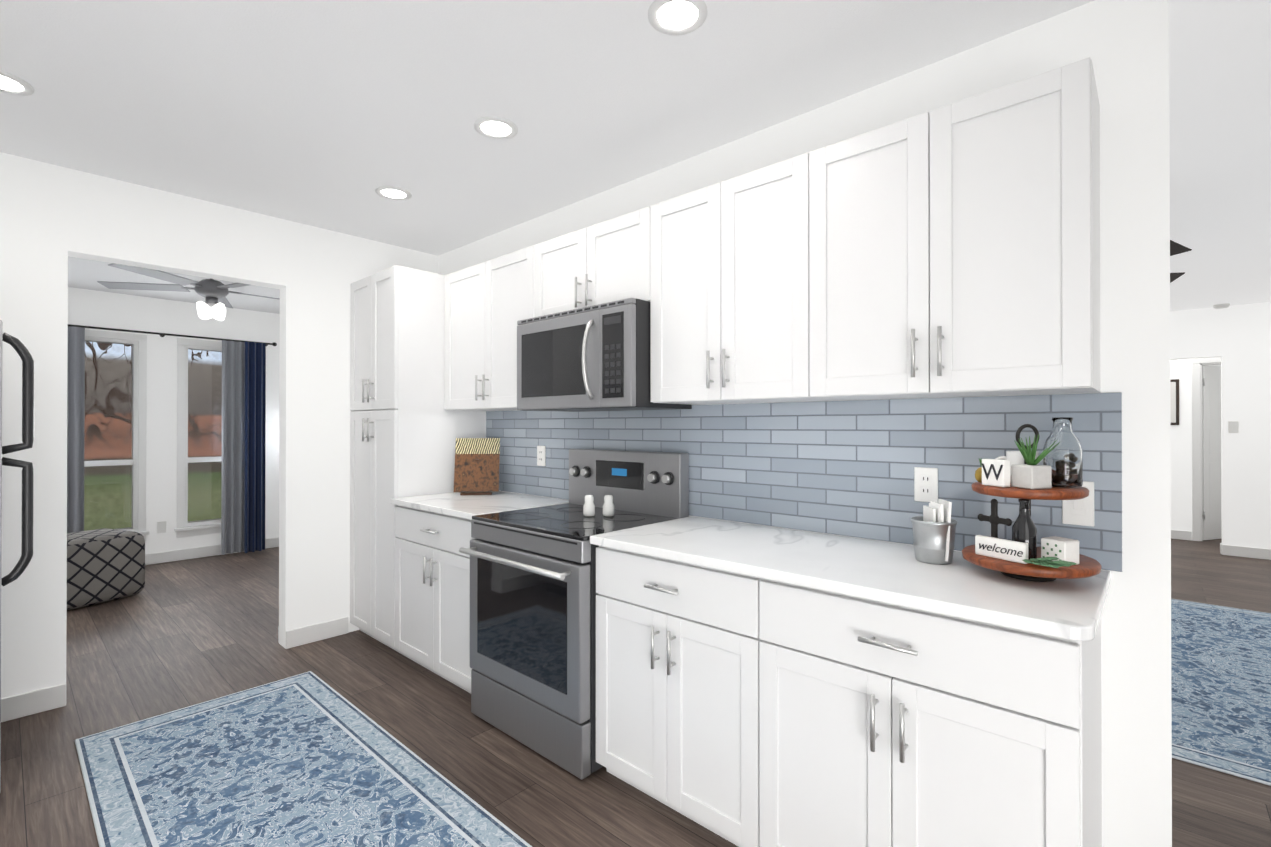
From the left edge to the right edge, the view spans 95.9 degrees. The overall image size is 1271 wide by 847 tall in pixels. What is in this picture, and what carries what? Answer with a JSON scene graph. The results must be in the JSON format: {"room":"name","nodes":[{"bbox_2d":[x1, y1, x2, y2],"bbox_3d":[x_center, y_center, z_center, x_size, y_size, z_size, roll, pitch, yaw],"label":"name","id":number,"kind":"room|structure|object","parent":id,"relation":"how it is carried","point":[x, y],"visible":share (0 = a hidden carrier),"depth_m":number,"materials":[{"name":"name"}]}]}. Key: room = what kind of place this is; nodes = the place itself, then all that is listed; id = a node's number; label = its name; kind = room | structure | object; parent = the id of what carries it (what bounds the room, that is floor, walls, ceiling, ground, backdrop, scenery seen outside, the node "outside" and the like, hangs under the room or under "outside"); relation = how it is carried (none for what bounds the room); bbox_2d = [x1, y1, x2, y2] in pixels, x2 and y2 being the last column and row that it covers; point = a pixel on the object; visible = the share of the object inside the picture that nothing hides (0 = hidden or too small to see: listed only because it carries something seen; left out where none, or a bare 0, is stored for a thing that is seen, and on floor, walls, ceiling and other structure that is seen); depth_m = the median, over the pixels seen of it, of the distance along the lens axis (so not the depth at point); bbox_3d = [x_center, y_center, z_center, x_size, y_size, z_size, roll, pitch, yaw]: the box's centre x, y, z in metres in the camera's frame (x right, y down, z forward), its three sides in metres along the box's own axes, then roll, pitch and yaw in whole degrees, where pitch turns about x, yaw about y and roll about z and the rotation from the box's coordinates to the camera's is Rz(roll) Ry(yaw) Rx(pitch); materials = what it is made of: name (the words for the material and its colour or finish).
{"room":"kitchen","nodes":[
{"label":"kitchen","id":0,"kind":"room"},
{"bbox_2d":[68,287,279,553],"bbox_3d":[-4.894,0.069,5.282,0.120,2.550,2.950,0,0,42],"label":"wall","id":1,"kind":"structure","parent":0,"point":[93,308],"depth_m":5.58,"materials":[{"name":"paint"}]},
{"bbox_2d":[84,330,149,541],"bbox_3d":[-4.858,0.139,5.283,0.170,1.960,0.570,0,0,42],"label":"window","id":2,"kind":"structure","parent":1,"relation":"in","point":[138,344],"depth_m":5.41,"materials":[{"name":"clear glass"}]},
{"bbox_2d":[157,521,165,532],"bbox_3d":[-4.574,1.000,5.536,0.007,0.110,0.070,0,0,42],"label":"outlet","id":3,"kind":"object","parent":1,"relation":"attached to","point":[161,526],"visible":1,"depth_m":5.53,"materials":[{"name":"white plastic"}]},
{"bbox_2d":[68,324,276,345],"bbox_3d":[-4.562,-0.855,5.478,0.111,0.044,1.984,0,0,42],"label":"curtain rod","id":4,"kind":"object","parent":1,"relation":"attached to","point":[164,334],"visible":0.54,"depth_m":5.48,"materials":[{"name":"metal"}]},
{"bbox_2d":[67,326,84,532],"bbox_3d":[-4.981,0.237,4.894,0.057,2.162,0.400,0,0,42],"label":"curtain","id":5,"kind":"object","parent":4,"relation":"hanging from","point":[75,418],"visible":0.15,"depth_m":4.99,"materials":[{"name":"grey fabric"}]},
{"bbox_2d":[221,340,244,554],"bbox_3d":[-4.105,0.241,5.862,0.057,2.162,0.210,0,0,42],"label":"curtain","id":6,"kind":"object","parent":4,"relation":"hanging from","point":[233,455],"visible":0.94,"depth_m":5.85,"materials":[{"name":"grey fabric"}]},
{"bbox_2d":[244,341,265,552],"bbox_3d":[-3.937,0.241,5.936,0.057,2.162,0.185,0,0,42],"label":"curtain","id":7,"kind":"object","parent":4,"relation":"hanging from","point":[255,420],"visible":1,"depth_m":5.94,"materials":[{"name":"blue fabric"}]},
{"bbox_2d":[174,338,221,537],"bbox_3d":[-4.345,0.141,5.851,0.170,1.960,0.580,0,0,42],"label":"window","id":8,"kind":"structure","parent":1,"relation":"in","point":[185,528],"depth_m":5.69,"materials":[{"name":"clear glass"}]},
{"bbox_2d":[145,537,278,564],"bbox_3d":[-4.857,1.292,5.217,0.013,0.105,2.910,0,0,42],"label":"baseboard","id":9,"kind":"structure","parent":1,"relation":"attached to","point":[191,553],"depth_m":5.69,"materials":[{"name":"white wood"}]},
{"bbox_2d":[0,152,437,697],"bbox_3d":[-2.459,0.061,3.079,0.120,2.550,2.950,0,0,42],"label":"wall","id":10,"kind":"structure","parent":0,"point":[53,217],"depth_m":2.98,"materials":[{"name":"paint"}]},
{"bbox_2d":[1,683,65,721],"bbox_3d":[-3.047,1.281,2.326,0.013,0.105,1.050,0,0,42],"label":"baseboard","id":11,"kind":"structure","parent":10,"relation":"attached to","point":[31,703],"depth_m":2.63,"materials":[{"name":"white wood"}]},
{"bbox_2d":[286,617,347,648],"bbox_3d":[-1.955,1.285,3.533,0.013,0.105,0.355,0,0,42],"label":"baseboard","id":12,"kind":"structure","parent":10,"relation":"attached to","point":[328,629],"depth_m":3.52,"materials":[{"name":"white wood"}]},
{"bbox_2d":[0,539,1270,846],"bbox_3d":[1.352,1.391,4.415,10.540,0.100,10.290,0,0,42],"label":"floor","id":13,"kind":"structure","parent":0,"point":[172,635],"depth_m":2.69,"materials":[{"name":"brown wood"}]},
{"bbox_2d":[0,320,33,792],"bbox_3d":[-2.630,0.483,1.895,0.780,1.698,0.866,0,0,42],"label":"refrigerator","id":14,"kind":"object","parent":13,"relation":"on","point":[24,354],"visible":1,"depth_m":1.98,"materials":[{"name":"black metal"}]},
{"bbox_2d":[67,528,144,609],"bbox_3d":[-4.164,1.090,4.355,0.540,0.500,0.540,0,0,22],"label":"pouf ottoman","id":15,"kind":"object","parent":13,"relation":"on","point":[105,565],"visible":0.56,"depth_m":4.25,"materials":[{"name":"grey fabric"}]},
{"bbox_2d":[75,671,531,846],"bbox_3d":[-1.047,1.327,1.838,2.700,0.008,0.910,0,0,42],"label":"runner rug","id":16,"kind":"object","parent":13,"relation":"on","point":[309,759],"visible":0.96,"depth_m":2.12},
{"bbox_2d":[350,266,485,655],"bbox_3d":[-1.410,0.218,3.680,0.624,2.240,0.645,0,0,42],"label":"pantry cabinet","id":17,"kind":"object","parent":13,"relation":"on","point":[407,429],"visible":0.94,"depth_m":3.42,"materials":[{"name":"white wood"}]},
{"bbox_2d":[395,505,475,693],"bbox_3d":[-0.852,0.900,3.174,0.874,0.874,0.646,0,0,42],"label":"base cabinet","id":18,"kind":"object","parent":13,"relation":"on","point":[432,598],"visible":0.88,"depth_m":2.96,"materials":[{"name":"white wood"}]},
{"bbox_2d":[391,491,568,519],"bbox_3d":[-0.848,0.438,3.180,0.875,0.031,0.632,0,0,42],"label":"countertop","id":19,"kind":"structure","parent":18,"relation":"on","point":[460,506],"depth_m":3.06,"materials":[{"name":"stone"}]},
{"bbox_2d":[453,438,499,494],"bbox_3d":[-0.948,0.256,3.436,0.260,0.334,0.113,0,0,-8],"label":"cookbook","id":20,"kind":"object","parent":19,"relation":"on","point":[476,468],"visible":1,"depth_m":3.43,"materials":[{"name":"brown wood"}]},
{"bbox_2d":[459,449,688,779],"bbox_3d":[-0.281,0.735,2.585,0.752,1.200,0.734,0,0,42],"label":"range","id":21,"kind":"object","parent":13,"relation":"on","point":[533,593],"visible":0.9,"depth_m":2.37,"materials":[{"name":"grey metal"}]},
{"bbox_2d":[583,495,594,516],"bbox_3d":[-0.211,0.373,2.616,0.054,0.095,0.054,0,0,42],"label":"salt shaker","id":22,"kind":"object","parent":21,"relation":"on","point":[588,508],"visible":1,"depth_m":2.60,"materials":[{"name":"white ceramic"}]},
{"bbox_2d":[603,495,614,516],"bbox_3d":[-0.123,0.373,2.617,0.054,0.095,0.054,0,0,42],"label":"pepper shaker","id":23,"kind":"object","parent":21,"relation":"on","point":[608,508],"visible":1,"depth_m":2.60,"materials":[{"name":"white ceramic"}]},
{"bbox_2d":[596,546,779,846],"bbox_3d":[0.331,0.896,2.129,0.755,0.874,0.608,0,0,42],"label":"base cabinet","id":24,"kind":"object","parent":13,"relation":"on","point":[739,710],"depth_m":1.86,"materials":[{"name":"white wood"}]},
{"bbox_2d":[780,582,1101,846],"bbox_3d":[0.823,0.894,1.684,0.815,0.874,0.608,0,0,42],"label":"base cabinet","id":25,"kind":"object","parent":13,"relation":"on","point":[900,726],"depth_m":1.39,"materials":[{"name":"white wood"}]},
{"bbox_2d":[590,516,1110,640],"bbox_3d":[0.587,0.433,1.882,1.471,0.031,0.632,0,0,42],"label":"countertop","id":26,"kind":"structure","parent":25,"relation":"on","point":[899,574],"depth_m":1.61,"materials":[{"name":"stone"}]},
{"bbox_2d":[911,499,956,564],"bbox_3d":[0.905,0.324,1.741,0.126,0.185,0.126,0,0,42],"label":"bucket","id":27,"kind":"object","parent":26,"relation":"on","point":[934,527],"visible":1,"depth_m":1.70,"materials":[{"name":"metal"}]},
{"bbox_2d":[962,424,1101,581],"bbox_3d":[1.073,0.208,1.569,0.314,0.415,0.314,0,0,42],"label":"tiered tray","id":28,"kind":"object","parent":26,"relation":"on","point":[1086,566],"visible":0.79,"depth_m":1.47,"materials":[{"name":"wood"}]},
{"bbox_2d":[975,458,986,482],"bbox_3d":[0.976,0.133,1.611,0.038,0.072,0.040,0,0,42],"label":"ornament","id":29,"kind":"object","parent":28,"relation":"on","point":[978,474],"visible":0.52,"depth_m":1.61,"materials":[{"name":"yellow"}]},
{"bbox_2d":[978,499,1011,537],"bbox_3d":[1.004,0.285,1.605,0.093,0.149,0.056,0,0,42],"label":"cross ornament","id":30,"kind":"object","parent":28,"relation":"on","point":[994,519],"visible":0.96,"depth_m":1.60,"materials":[{"name":"black metal"}]},
{"bbox_2d":[981,459,1009,486],"bbox_3d":[0.971,0.133,1.547,0.025,0.072,0.068,0,0,-18],"label":"block","id":31,"kind":"object","parent":28,"relation":"on","point":[995,472],"visible":0.94,"depth_m":1.53,"materials":[{"name":"white wood"}]},
{"bbox_2d":[975,535,1027,563],"bbox_3d":[0.969,0.333,1.521,0.017,0.052,0.132,0,0,-26],"label":"welcome sign","id":32,"kind":"object","parent":28,"relation":"on","point":[1007,550],"visible":1,"depth_m":1.51,"materials":[{"name":"white wood"}]},
{"bbox_2d":[995,451,1038,482],"bbox_3d":[1.082,0.124,1.636,0.113,0.090,0.078,0,0,42],"label":"mug","id":33,"kind":"object","parent":28,"relation":"on","point":[1014,457],"visible":0.35,"depth_m":1.61,"materials":[{"name":"ceramic"}]},
{"bbox_2d":[1012,499,1036,559],"bbox_3d":[1.036,0.281,1.528,0.056,0.157,0.056,0,0,42],"label":"bottle","id":34,"kind":"object","parent":28,"relation":"on","point":[1024,529],"visible":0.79,"depth_m":1.51,"materials":[{"name":"black glass"}]},
{"bbox_2d":[1011,434,1059,488],"bbox_3d":[1.042,0.098,1.496,0.103,0.142,0.086,0,0,42],"label":"succulent pot","id":35,"kind":"object","parent":28,"relation":"on","point":[1031,474],"visible":0.98,"depth_m":1.48,"materials":[{"name":"ceramic"}]},
{"bbox_2d":[1022,557,1075,567],"bbox_3d":[1.013,0.339,1.407,0.112,0.033,0.089,0,0,42],"label":"sprigs","id":36,"kind":"object","parent":28,"relation":"on","point":[1048,562],"visible":1,"depth_m":1.39,"materials":[{"name":"green plant"}]},
{"bbox_2d":[1041,536,1078,564],"bbox_3d":[1.091,0.328,1.474,0.061,0.062,0.060,0,0,-23],"label":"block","id":37,"kind":"object","parent":28,"relation":"on","point":[1063,549],"visible":0.83,"depth_m":1.45,"materials":[{"name":"white wood"}]},
{"bbox_2d":[1043,417,1082,486],"bbox_3d":[1.144,0.075,1.536,0.086,0.183,0.086,0,0,42],"label":"jar","id":38,"kind":"object","parent":28,"relation":"on","point":[1063,458],"visible":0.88,"depth_m":1.50,"materials":[{"name":"clear glass"}]},
{"bbox_2d":[1171,599,1270,785],"bbox_3d":[3.343,1.332,3.113,1.700,0.008,2.850,0,0,42],"label":"living room rug","id":39,"kind":"object","parent":13,"relation":"on","point":[1221,685],"visible":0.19,"depth_m":2.87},
{"bbox_2d":[0,0,1270,313],"bbox_3d":[1.352,-1.259,4.424,10.540,0.100,10.290,0,0,42],"label":"ceiling","id":40,"kind":"structure","parent":0,"point":[330,114],"depth_m":2.14,"materials":[{"name":"paint"}]},
{"bbox_2d":[0,70,33,95],"bbox_3d":[-2.256,-1.213,2.031,0.176,0.008,0.176,0,0,42],"label":"recessed light","id":41,"kind":"object","parent":40,"relation":"in","point":[12,84],"visible":1,"depth_m":2.06,"materials":[{"name":"white plastic"}]},
{"bbox_2d":[97,263,279,320],"bbox_3d":[-3.308,-1.016,4.560,1.445,0.382,1.381,0,0,42],"label":"ceiling fan","id":42,"kind":"object","parent":40,"relation":"hanging from","point":[214,293],"visible":0.88,"depth_m":4.43,"materials":[{"name":"silver metal"}]},
{"bbox_2d":[375,186,411,199],"bbox_3d":[-1.272,-1.210,3.015,0.176,0.008,0.176,0,0,42],"label":"recessed light","id":43,"kind":"object","parent":40,"relation":"in","point":[393,192],"visible":1,"depth_m":3.01,"materials":[{"name":"white plastic"}]},
{"bbox_2d":[474,116,517,139],"bbox_3d":[-0.573,-1.212,2.356,0.176,0.008,0.176,0,0,42],"label":"recessed light","id":44,"kind":"object","parent":40,"relation":"in","point":[496,127],"visible":1,"depth_m":2.35,"materials":[{"name":"white plastic"}]},
{"bbox_2d":[648,0,706,34],"bbox_3d":[0.125,-1.214,1.704,0.176,0.008,0.176,0,0,42],"label":"recessed light","id":45,"kind":"object","parent":40,"relation":"in","point":[675,17],"visible":1,"depth_m":1.71,"materials":[{"name":"white plastic"}]},
{"bbox_2d":[1170,240,1191,282],"bbox_3d":[2.601,-1.033,3.799,1.530,0.354,1.609,0,0,42],"label":"room ceiling fan","id":46,"kind":"object","parent":40,"relation":"hanging from","point":[1176,248],"depth_m":3.01,"materials":[{"name":"black metal"}]},
{"bbox_2d":[1213,303,1229,308],"bbox_3d":[5.930,-1.186,5.804,0.124,0.033,0.124,0,0,42],"label":"smoke detector","id":47,"kind":"object","parent":40,"relation":"attached to","point":[1221,306],"visible":1,"depth_m":5.77,"materials":[{"name":"white plastic"}]},
{"bbox_2d":[438,0,1171,846],"bbox_3d":[-1.170,0.065,3.983,7.145,2.550,0.120,0,0,42],"label":"wall","id":48,"kind":"structure","parent":0,"point":[1122,46],"depth_m":1.61,"materials":[{"name":"paint"}]},
{"bbox_2d":[444,246,531,410],"bbox_3d":[-0.738,-0.493,3.306,0.875,0.820,0.302,0,0,42],"label":"upper cabinet","id":49,"kind":"object","parent":48,"relation":"attached to","point":[485,302],"depth_m":3.19,"materials":[{"name":"white wood"}]},
{"bbox_2d":[532,205,651,317],"bbox_3d":[-0.126,-0.707,2.753,0.774,0.396,0.302,0,0,42],"label":"upper cabinet","id":50,"kind":"object","parent":48,"relation":"attached to","point":[610,260],"depth_m":2.60,"materials":[{"name":"white wood"}]},
{"bbox_2d":[517,298,691,411],"bbox_3d":[-0.184,-0.285,2.685,0.766,0.440,0.460,0,0,42],"label":"microwave","id":51,"kind":"object","parent":50,"relation":"attached to","point":[591,358],"visible":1,"depth_m":2.47,"materials":[{"name":"silver metal"}]},
{"bbox_2d":[650,146,827,404],"bbox_3d":[0.442,-0.497,2.239,0.758,0.820,0.302,0,0,42],"label":"upper cabinet","id":52,"kind":"object","parent":48,"relation":"attached to","point":[739,307],"depth_m":2.09,"materials":[{"name":"white wood"}]},
{"bbox_2d":[486,392,1121,571],"bbox_3d":[0.200,0.168,2.656,3.134,0.502,0.008,0,0,42],"label":"tile backsplash","id":53,"kind":"structure","parent":48,"relation":"attached to","point":[844,468],"depth_m":2.12,"materials":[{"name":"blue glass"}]},
{"bbox_2d":[537,446,545,465],"bbox_3d":[-0.546,0.187,3.320,0.074,0.116,0.008,0,0,42],"label":"electrical outlet","id":54,"kind":"object","parent":53,"relation":"attached to","point":[541,455],"visible":1,"depth_m":3.31,"materials":[{"name":"white plastic"}]},
{"bbox_2d":[914,467,937,501],"bbox_3d":[0.981,0.207,1.938,0.074,0.116,0.008,0,0,42],"label":"electrical outlet","id":55,"kind":"object","parent":53,"relation":"attached to","point":[925,484],"visible":0.98,"depth_m":1.94,"materials":[{"name":"white plastic"}]},
{"bbox_2d":[1062,481,1093,526],"bbox_3d":[1.282,0.231,1.662,0.074,0.128,0.013,0,0,42],"label":"outlet","id":56,"kind":"object","parent":53,"relation":"attached to","point":[1078,512],"visible":0.6,"depth_m":1.66,"materials":[{"name":"white plastic"}]},
{"bbox_2d":[828,57,1100,400],"bbox_3d":[0.931,-0.498,1.796,0.800,0.820,0.302,0,0,42],"label":"upper cabinet","id":57,"kind":"object","parent":48,"relation":"attached to","point":[952,250],"depth_m":1.60,"materials":[{"name":"white wood"}]},
{"bbox_2d":[1170,359,1191,531],"bbox_3d":[6.802,0.073,6.346,4.800,2.550,0.120,0,0,42],"label":"wall","id":58,"kind":"structure","parent":0,"point":[1181,470],"depth_m":6.67,"materials":[{"name":"paint"}]},
{"bbox_2d":[1170,379,1178,424],"bbox_3d":[6.046,-0.247,6.928,0.760,0.535,0.026,0,0,42],"label":"picture","id":59,"kind":"object","parent":58,"relation":"attached to","point":[1174,398],"depth_m":6.69,"materials":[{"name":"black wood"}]},
{"bbox_2d":[1171,530,1191,540],"bbox_3d":[5.693,1.299,7.254,1.930,0.105,0.013,0,0,42],"label":"baseboard","id":60,"kind":"structure","parent":58,"relation":"attached to","point":[1175,534],"depth_m":6.66,"materials":[{"name":"white wood"}]},
{"bbox_2d":[1192,357,1220,540],"bbox_3d":[6.801,0.296,6.336,0.940,2.105,0.134,0,0,42],"label":"door frame","id":61,"kind":"structure","parent":58,"relation":"attached to","point":[1197,363],"depth_m":6.57,"materials":[{"name":"white wood"}]},
{"bbox_2d":[1202,365,1221,539],"bbox_3d":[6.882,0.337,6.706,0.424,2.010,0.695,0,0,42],"label":"hall door","id":62,"kind":"structure","parent":58,"relation":"in","point":[1211,457],"depth_m":6.62,"materials":[{"name":"paint"}]},
{"bbox_2d":[1207,365,1221,541],"bbox_3d":[7.215,0.075,6.728,1.300,2.750,1.000,0,0,42],"label":"wall","id":63,"kind":"structure","parent":0,"point":[1218,540],"depth_m":6.67,"materials":[{"name":"paint"}]},
{"bbox_2d":[1170,302,1270,548],"bbox_3d":[6.266,0.071,5.753,4.800,2.550,0.120,0,0,42],"label":"wall","id":64,"kind":"structure","parent":0,"point":[1236,339],"depth_m":5.80,"materials":[{"name":"paint"}]},
{"bbox_2d":[1228,421,1238,432],"bbox_3d":[6.080,0.036,5.832,0.075,0.120,0.010,0,0,42],"label":"switch plate","id":65,"kind":"object","parent":64,"relation":"attached to","point":[1233,426],"visible":1,"depth_m":5.83,"materials":[{"name":"white plastic"}]},
{"bbox_2d":[1220,543,1270,559],"bbox_3d":[7.007,1.291,4.990,2.683,0.105,0.016,0,0,42],"label":"baseboard","id":66,"kind":"structure","parent":64,"relation":"attached to","point":[1230,550],"depth_m":5.77,"materials":[{"name":"white wood"}]},
{"label":"outside","id":67,"kind":"structure","parent":0,"visible":0},
{"bbox_2d":[84,341,221,530],"bbox_3d":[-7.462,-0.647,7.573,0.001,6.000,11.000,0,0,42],"label":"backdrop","id":68,"kind":"structure","parent":67,"point":[115,413],"depth_m":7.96,"materials":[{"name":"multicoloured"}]}
]}

